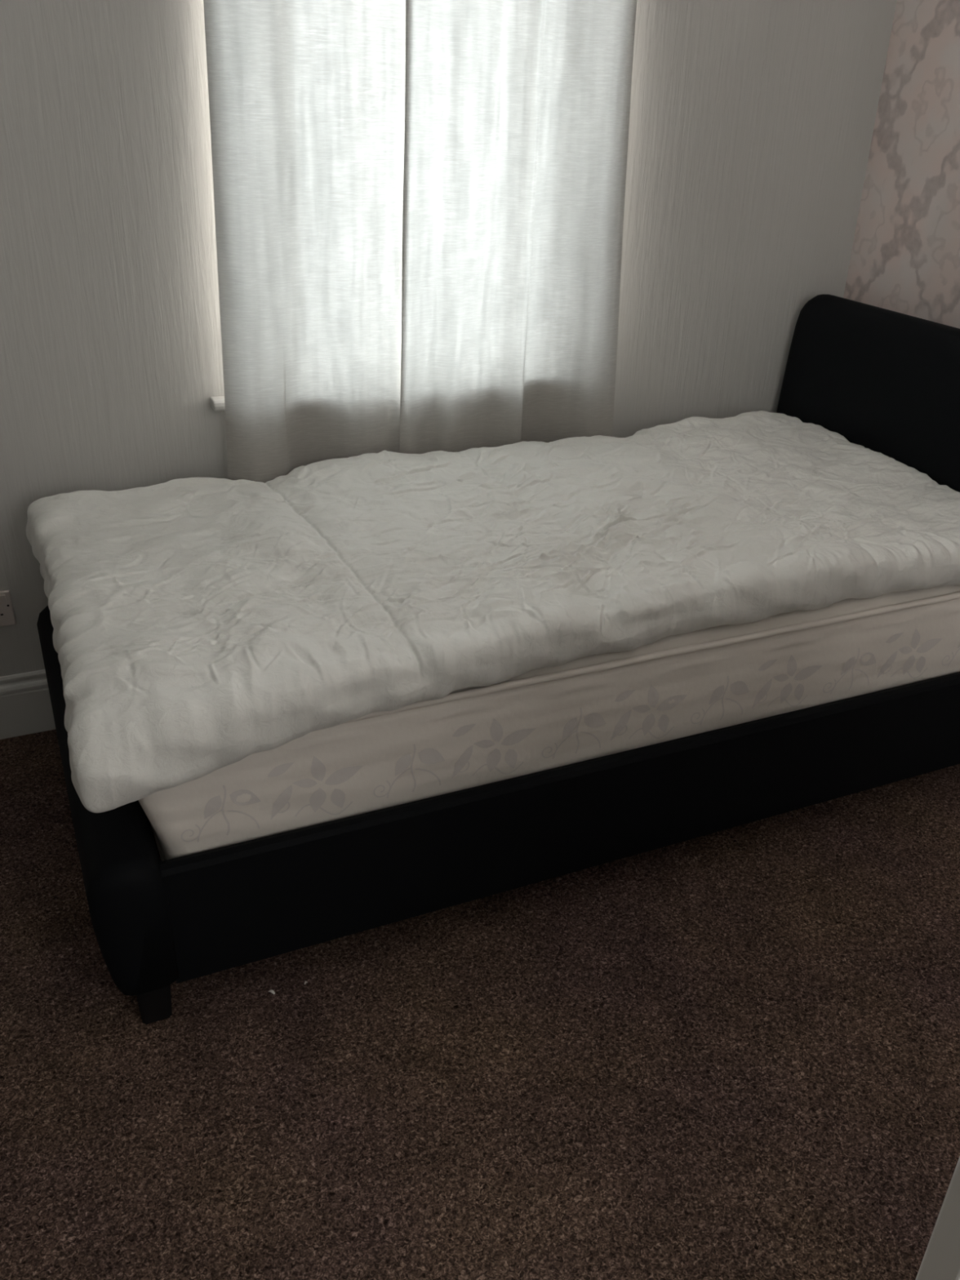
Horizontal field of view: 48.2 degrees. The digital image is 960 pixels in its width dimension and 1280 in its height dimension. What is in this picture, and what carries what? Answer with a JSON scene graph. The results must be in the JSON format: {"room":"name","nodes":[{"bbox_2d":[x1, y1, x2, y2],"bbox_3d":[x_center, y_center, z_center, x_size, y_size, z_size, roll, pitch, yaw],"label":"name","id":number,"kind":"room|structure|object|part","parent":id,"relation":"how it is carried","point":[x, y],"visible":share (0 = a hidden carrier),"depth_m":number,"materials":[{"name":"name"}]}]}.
{"room":"bedroom","nodes":[
{"label":"bedroom","id":0,"kind":"room"},
{"bbox_2d":[0,0,897,676],"bbox_3d":[-0.603,-1.054,2.455,3.987,2.550,0.250,-10,30,-22],"label":"wall","id":1,"kind":"structure","parent":0,"point":[111,361],"depth_m":2.53,"materials":[{"name":"paint"}]},
{"bbox_2d":[0,590,16,626],"bbox_3d":[-1.180,-0.066,2.533,0.146,0.090,0.014,-10,30,-22],"label":"wall socket","id":2,"kind":"object","parent":1,"relation":"attached to","point":[6,611],"visible":1,"depth_m":2.55,"materials":[{"name":"white plastic"}]},
{"bbox_2d":[0,595,6,601],"bbox_3d":[-1.129,-0.098,2.536,0.014,0.016,0.004,-10,30,-22],"label":"rocker switch","id":3,"kind":"object","parent":2,"relation":"attached to","point":[2,597],"depth_m":2.53,"materials":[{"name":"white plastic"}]},
{"bbox_2d":[0,669,55,739],"bbox_3d":[-0.584,0.060,2.901,3.587,0.165,0.020,-10,30,-22],"label":"baseboard","id":4,"kind":"structure","parent":1,"relation":"attached to","point":[25,704],"depth_m":2.67,"materials":[{"name":"white paint"}]},
{"bbox_2d":[209,395,225,411],"bbox_3d":[-0.179,-0.670,2.781,1.053,0.030,0.187,-10,30,-22],"label":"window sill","id":5,"kind":"structure","parent":1,"relation":"attached to","point":[217,402],"depth_m":2.52,"materials":[{"name":"white paint"}]},
{"bbox_3d":[-0.087,-1.530,2.232,1.220,0.036,0.116,-10,30,-22],"label":"curtain rod","id":6,"kind":"object","parent":1,"relation":"attached to","visible":0},
{"bbox_2d":[203,0,405,483],"bbox_3d":[-0.379,-0.872,2.412,0.458,1.340,0.062,-6,29,-15],"label":"sheer curtain","id":7,"kind":"object","parent":6,"relation":"hanging from","point":[307,97],"visible":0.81,"depth_m":2.38,"materials":[{"name":"white fabric"}]},
{"bbox_2d":[400,0,636,453],"bbox_3d":[0.097,-0.954,2.599,0.630,1.340,0.073,-12,31,-25],"label":"sheer curtain","id":8,"kind":"object","parent":6,"relation":"hanging from","point":[517,112],"visible":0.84,"depth_m":2.56,"materials":[{"name":"white fabric"}]},
{"bbox_2d":[0,728,959,1279],"bbox_3d":[0.134,0.945,1.545,3.987,0.100,3.950,-10,30,-22],"label":"floor","id":9,"kind":"structure","parent":0,"point":[733,1053],"depth_m":1.82,"materials":[{"name":"brown carpet"}]},
{"bbox_2d":[36,293,959,1024],"bbox_3d":[0.187,-0.149,2.464,2.236,0.985,1.132,-10,30,-22],"label":"bed","id":10,"kind":"object","parent":9,"relation":"on","point":[886,381],"visible":0.53,"depth_m":2.10,"materials":[{"name":"black leather"}]},
{"bbox_3d":[-0.788,0.248,2.197,0.125,0.264,1.085,-10,30,-22],"label":"footboard","id":11,"kind":"part","parent":10,"relation":"part of","materials":[{"name":"black leather"}]},
{"bbox_3d":[-0.579,0.615,1.894,0.062,0.118,0.062,-10,30,-22],"label":"leg","id":12,"kind":"part","parent":10,"relation":"part of","materials":[{"name":"black wood"}]},
{"bbox_2d":[137,585,959,861],"bbox_3d":[0.162,-0.074,2.474,2.039,0.279,0.930,-10,30,-22],"label":"mattress","id":13,"kind":"object","parent":10,"relation":"on","point":[670,687],"visible":0.35,"depth_m":2.02,"materials":[{"name":"fabric"}]},
{"bbox_2d":[26,410,959,813],"bbox_3d":[0.152,-0.217,2.377,2.112,0.191,1.092,-10,30,-22],"label":"duvet","id":14,"kind":"object","parent":13,"relation":"on","point":[202,626],"visible":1,"depth_m":2.11,"materials":[{"name":"white fabric"}]},
{"bbox_3d":[0.385,0.313,2.197,2.007,0.248,0.036,-10,30,-22],"label":"rail","id":15,"kind":"part","parent":10,"relation":"part of","materials":[{"name":"black leather"}]},
{"bbox_3d":[1.155,-0.368,2.837,0.118,0.885,1.132,-10,30,-22],"label":"headboard","id":16,"kind":"part","parent":10,"relation":"part of","materials":[{"name":"black leather"}]},
{"bbox_2d":[915,1156,959,1279],"bbox_3d":[0.813,0.104,0.922,0.762,1.992,0.085,-10,30,-22],"label":"door","id":17,"kind":"structure","parent":9,"relation":"on","point":[941,1258],"depth_m":1.02,"materials":[{"name":"white paint"}]},
{"bbox_2d":[843,0,959,328],"bbox_3d":[1.900,-0.542,1.639,0.200,2.550,3.550,-10,30,-22],"label":"wall","id":18,"kind":"structure","parent":0,"point":[904,259],"depth_m":2.85,"materials":[{"name":"paper"}]}
]}

